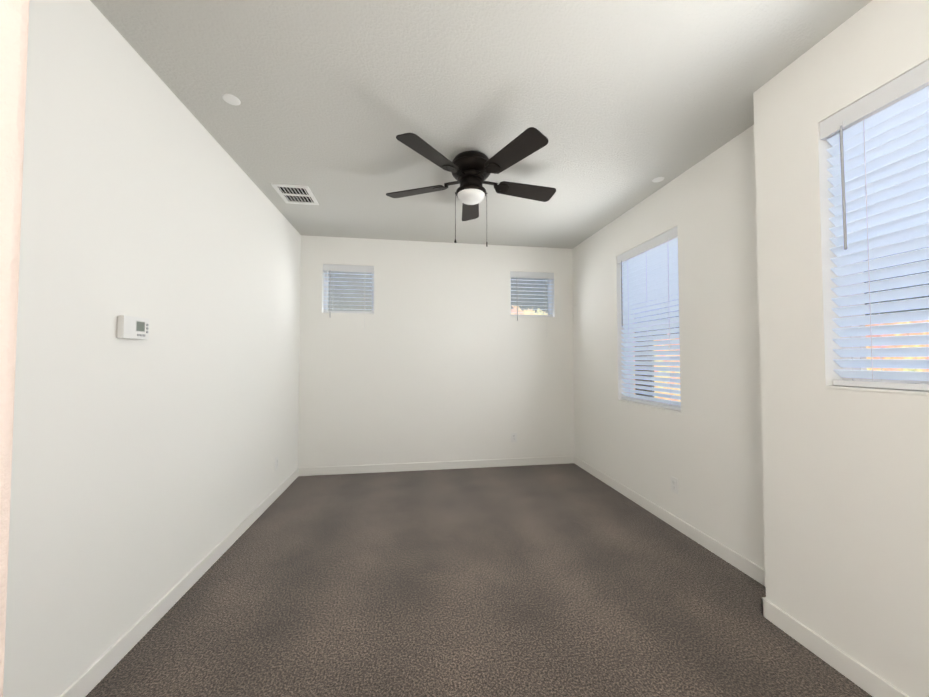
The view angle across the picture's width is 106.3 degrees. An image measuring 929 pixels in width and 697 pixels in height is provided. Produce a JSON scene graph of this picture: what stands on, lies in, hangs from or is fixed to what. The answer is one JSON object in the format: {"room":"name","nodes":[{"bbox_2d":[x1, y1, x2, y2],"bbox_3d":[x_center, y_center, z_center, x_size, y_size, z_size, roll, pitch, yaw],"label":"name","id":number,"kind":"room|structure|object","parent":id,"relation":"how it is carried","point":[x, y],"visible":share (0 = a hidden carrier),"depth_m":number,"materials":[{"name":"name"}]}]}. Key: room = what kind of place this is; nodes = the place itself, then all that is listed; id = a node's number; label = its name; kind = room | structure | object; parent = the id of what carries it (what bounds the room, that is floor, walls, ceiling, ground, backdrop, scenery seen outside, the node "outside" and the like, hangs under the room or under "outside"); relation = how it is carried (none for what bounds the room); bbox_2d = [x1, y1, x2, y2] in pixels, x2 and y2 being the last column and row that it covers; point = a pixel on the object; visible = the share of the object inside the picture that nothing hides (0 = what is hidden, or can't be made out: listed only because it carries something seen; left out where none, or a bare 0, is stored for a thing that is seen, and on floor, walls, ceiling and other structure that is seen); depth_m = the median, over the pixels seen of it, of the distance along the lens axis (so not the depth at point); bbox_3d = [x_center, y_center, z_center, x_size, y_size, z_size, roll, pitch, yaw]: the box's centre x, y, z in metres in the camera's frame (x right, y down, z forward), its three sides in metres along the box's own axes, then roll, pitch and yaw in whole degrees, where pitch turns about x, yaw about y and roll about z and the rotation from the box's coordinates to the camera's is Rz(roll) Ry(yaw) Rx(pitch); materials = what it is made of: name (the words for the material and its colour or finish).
{"room":"empty bedroom","nodes":[
{"label":"empty bedroom","id":0,"kind":"room"},
{"bbox_2d":[3,0,300,696],"bbox_3d":[-1.576,-0.007,1.448,0.150,2.740,5.370,0,-2,-9],"label":"wall","id":1,"kind":"structure","parent":0,"point":[146,477],"depth_m":1.55,"materials":[{"name":"white paint"}]},
{"bbox_2d":[0,0,28,696],"bbox_3d":[-0.745,-0.061,-0.377,0.950,2.740,1.212,0,-2,-9],"label":"door frame","id":2,"kind":"structure","parent":1,"relation":"attached to","point":[14,19],"depth_m":0.28,"materials":[{"name":"beige paint"}]},
{"bbox_2d":[116,315,148,339],"bbox_3d":[-1.503,-0.093,1.583,0.033,0.098,0.148,0,-2,-9],"label":"thermostat","id":3,"kind":"object","parent":1,"relation":"attached to","point":[129,327],"visible":1,"depth_m":1.56,"materials":[{"name":"white plastic"}]},
{"bbox_2d":[59,468,298,696],"bbox_3d":[-1.586,1.334,2.020,0.013,0.092,3.858,0,-2,-9],"label":"baseboard","id":4,"kind":"structure","parent":1,"relation":"attached to","point":[100,668],"depth_m":1.75,"materials":[{"name":"white paint"}]},
{"bbox_2d":[298,235,573,467],"bbox_3d":[-0.254,0.077,4.285,3.610,2.740,0.150,0,-2,-9],"label":"wall","id":5,"kind":"structure","parent":0,"point":[443,356],"depth_m":4.19,"materials":[{"name":"white paint"}]},
{"bbox_2d":[322,271,373,314],"bbox_3d":[-1.366,-0.688,4.138,0.580,0.580,0.152,0,-2,-9],"label":"window","id":6,"kind":"structure","parent":5,"relation":"in","point":[326,283],"depth_m":4.16,"materials":[{"name":"clear glass"}]},
{"bbox_2d":[323,264,373,329],"bbox_3d":[-1.360,-0.597,4.099,0.574,0.762,0.091,0,-2,-9],"label":"window blind","id":7,"kind":"object","parent":6,"relation":"attached to","point":[346,268],"visible":0.98,"depth_m":4.09,"materials":[{"name":"white plastic"}]},
{"bbox_2d":[299,456,574,475],"bbox_3d":[-0.227,1.398,4.168,3.280,0.092,0.013,0,-2,-9],"label":"baseboard","id":8,"kind":"structure","parent":5,"relation":"attached to","point":[354,469],"depth_m":4.14,"materials":[{"name":"white paint"}]},
{"bbox_2d":[511,432,516,441],"bbox_3d":[0.614,1.098,4.305,0.072,0.116,0.009,0,-2,-9],"label":"electrical outlet","id":9,"kind":"object","parent":5,"relation":"attached to","point":[513,437],"visible":1,"depth_m":4.30,"materials":[{"name":"white plastic"}]},
{"bbox_2d":[510,278,554,317],"bbox_3d":[0.849,-0.678,4.471,0.580,0.580,0.152,0,-2,-9],"label":"window","id":10,"kind":"structure","parent":5,"relation":"in","point":[549,298],"depth_m":4.53,"materials":[{"name":"clear glass"}]},
{"bbox_2d":[510,271,553,336],"bbox_3d":[0.855,-0.557,4.431,0.574,0.822,0.091,0,-2,-9],"label":"window blind","id":11,"kind":"object","parent":10,"relation":"attached to","point":[535,275],"visible":0.94,"depth_m":4.43,"materials":[{"name":"white plastic"}]},
{"bbox_2d":[86,463,871,696],"bbox_3d":[0.135,1.420,1.664,3.610,0.100,5.370,0,-2,-9],"label":"floor","id":12,"kind":"structure","parent":0,"point":[563,580],"depth_m":1.86,"materials":[{"name":"carpet"}]},
{"bbox_2d":[90,0,871,248],"bbox_3d":[0.135,-1.419,1.748,3.610,0.100,5.370,0,-2,-9],"label":"ceiling","id":13,"kind":"structure","parent":0,"point":[620,105],"depth_m":1.84,"materials":[{"name":"grey paint"}]},
{"bbox_2d":[222,94,240,105],"bbox_3d":[-1.277,-1.362,1.909,0.086,0.004,0.086,0,-2,-9],"label":"sprinkler","id":14,"kind":"object","parent":13,"relation":"attached to","point":[230,99],"visible":1,"depth_m":1.90,"materials":[{"name":"white metal"}]},
{"bbox_2d":[271,183,318,204],"bbox_3d":[-1.451,-1.324,3.008,0.285,0.015,0.345,0,-2,-9],"label":"ceiling vent","id":15,"kind":"object","parent":13,"relation":"in","point":[295,194],"visible":1,"depth_m":2.99,"materials":[{"name":"white metal"}]},
{"bbox_2d":[386,127,555,246],"bbox_3d":[0.068,-1.036,2.515,1.278,0.621,1.278,0,-2,-9],"label":"ceiling fan","id":16,"kind":"object","parent":13,"relation":"hanging from","point":[471,171],"visible":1,"depth_m":2.38,"materials":[{"name":"black wood"}]},
{"bbox_2d":[652,177,663,181],"bbox_3d":[1.535,-1.337,2.759,0.086,0.004,0.086,0,-2,-9],"label":"sprinkler","id":17,"kind":"object","parent":13,"relation":"attached to","point":[658,179],"visible":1,"depth_m":2.75,"materials":[{"name":"white metal"}]},
{"bbox_2d":[572,125,764,568],"bbox_3d":[1.653,0.046,3.243,0.150,2.740,2.780,0,-2,-9],"label":"wall","id":18,"kind":"structure","parent":0,"point":[704,447],"depth_m":2.53,"materials":[{"name":"white paint"}]},
{"bbox_2d":[618,237,680,413],"bbox_3d":[1.671,-0.218,3.112,0.152,1.460,0.820,0,-2,-9],"label":"window","id":19,"kind":"structure","parent":18,"relation":"in","point":[656,407],"depth_m":3.15,"materials":[{"name":"white plastic"}]},
{"bbox_2d":[617,227,680,410],"bbox_3d":[1.633,-0.226,3.106,0.088,1.443,0.814,0,-2,-9],"label":"window blind","id":20,"kind":"object","parent":19,"relation":"attached to","point":[651,274],"visible":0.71,"depth_m":3.07,"materials":[{"name":"white plastic"}]},
{"bbox_2d":[575,456,765,586],"bbox_3d":[1.586,1.367,3.103,0.013,0.092,2.600,0,-2,-9],"label":"baseboard","id":21,"kind":"structure","parent":18,"relation":"attached to","point":[730,556],"depth_m":2.59,"materials":[{"name":"white paint"}]},
{"bbox_2d":[671,476,677,493],"bbox_3d":[1.645,1.071,2.732,0.009,0.116,0.072,0,-2,-9],"label":"electrical outlet","id":22,"kind":"object","parent":18,"relation":"attached to","point":[674,485],"visible":1,"depth_m":2.72,"materials":[{"name":"white plastic"}]},
{"bbox_2d":[753,0,928,696],"bbox_3d":[1.931,-0.033,0.571,0.395,2.740,2.590,0,-2,-9],"label":"wall","id":23,"kind":"structure","parent":0,"point":[846,500],"depth_m":1.53,"materials":[{"name":"white paint"}]},
{"bbox_2d":[762,597,908,696],"bbox_3d":[1.717,1.292,0.582,0.013,0.092,2.453,0,-2,-9],"label":"baseboard","id":24,"kind":"structure","parent":23,"relation":"attached to","point":[863,677],"depth_m":1.49,"materials":[{"name":"white paint"}]},
{"bbox_2d":[825,84,928,395],"bbox_3d":[1.725,-0.432,1.113,0.152,1.190,0.900,0,-2,-9],"label":"window","id":25,"kind":"structure","parent":23,"relation":"in","point":[896,391],"depth_m":1.44,"materials":[{"name":"clear glass"}]},
{"bbox_2d":[820,60,928,390],"bbox_3d":[1.687,-0.440,1.108,0.088,1.173,0.894,0,-2,-9],"label":"window blind","id":26,"kind":"object","parent":25,"relation":"attached to","point":[879,172],"visible":1,"depth_m":1.38,"materials":[{"name":"white plastic"}]},
{"label":"outside","id":27,"kind":"structure","parent":0,"visible":0},
{"bbox_2d":[653,313,928,401],"bbox_3d":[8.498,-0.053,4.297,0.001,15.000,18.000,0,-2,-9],"label":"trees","id":28,"kind":"object","parent":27,"point":[898,369],"depth_m":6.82,"materials":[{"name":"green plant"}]},
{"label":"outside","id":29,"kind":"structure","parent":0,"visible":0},
{"bbox_2d":[511,305,634,393],"bbox_3d":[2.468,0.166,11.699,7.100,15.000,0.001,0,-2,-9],"label":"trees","id":30,"kind":"object","parent":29,"point":[529,311],"depth_m":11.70,"materials":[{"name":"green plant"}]}
]}

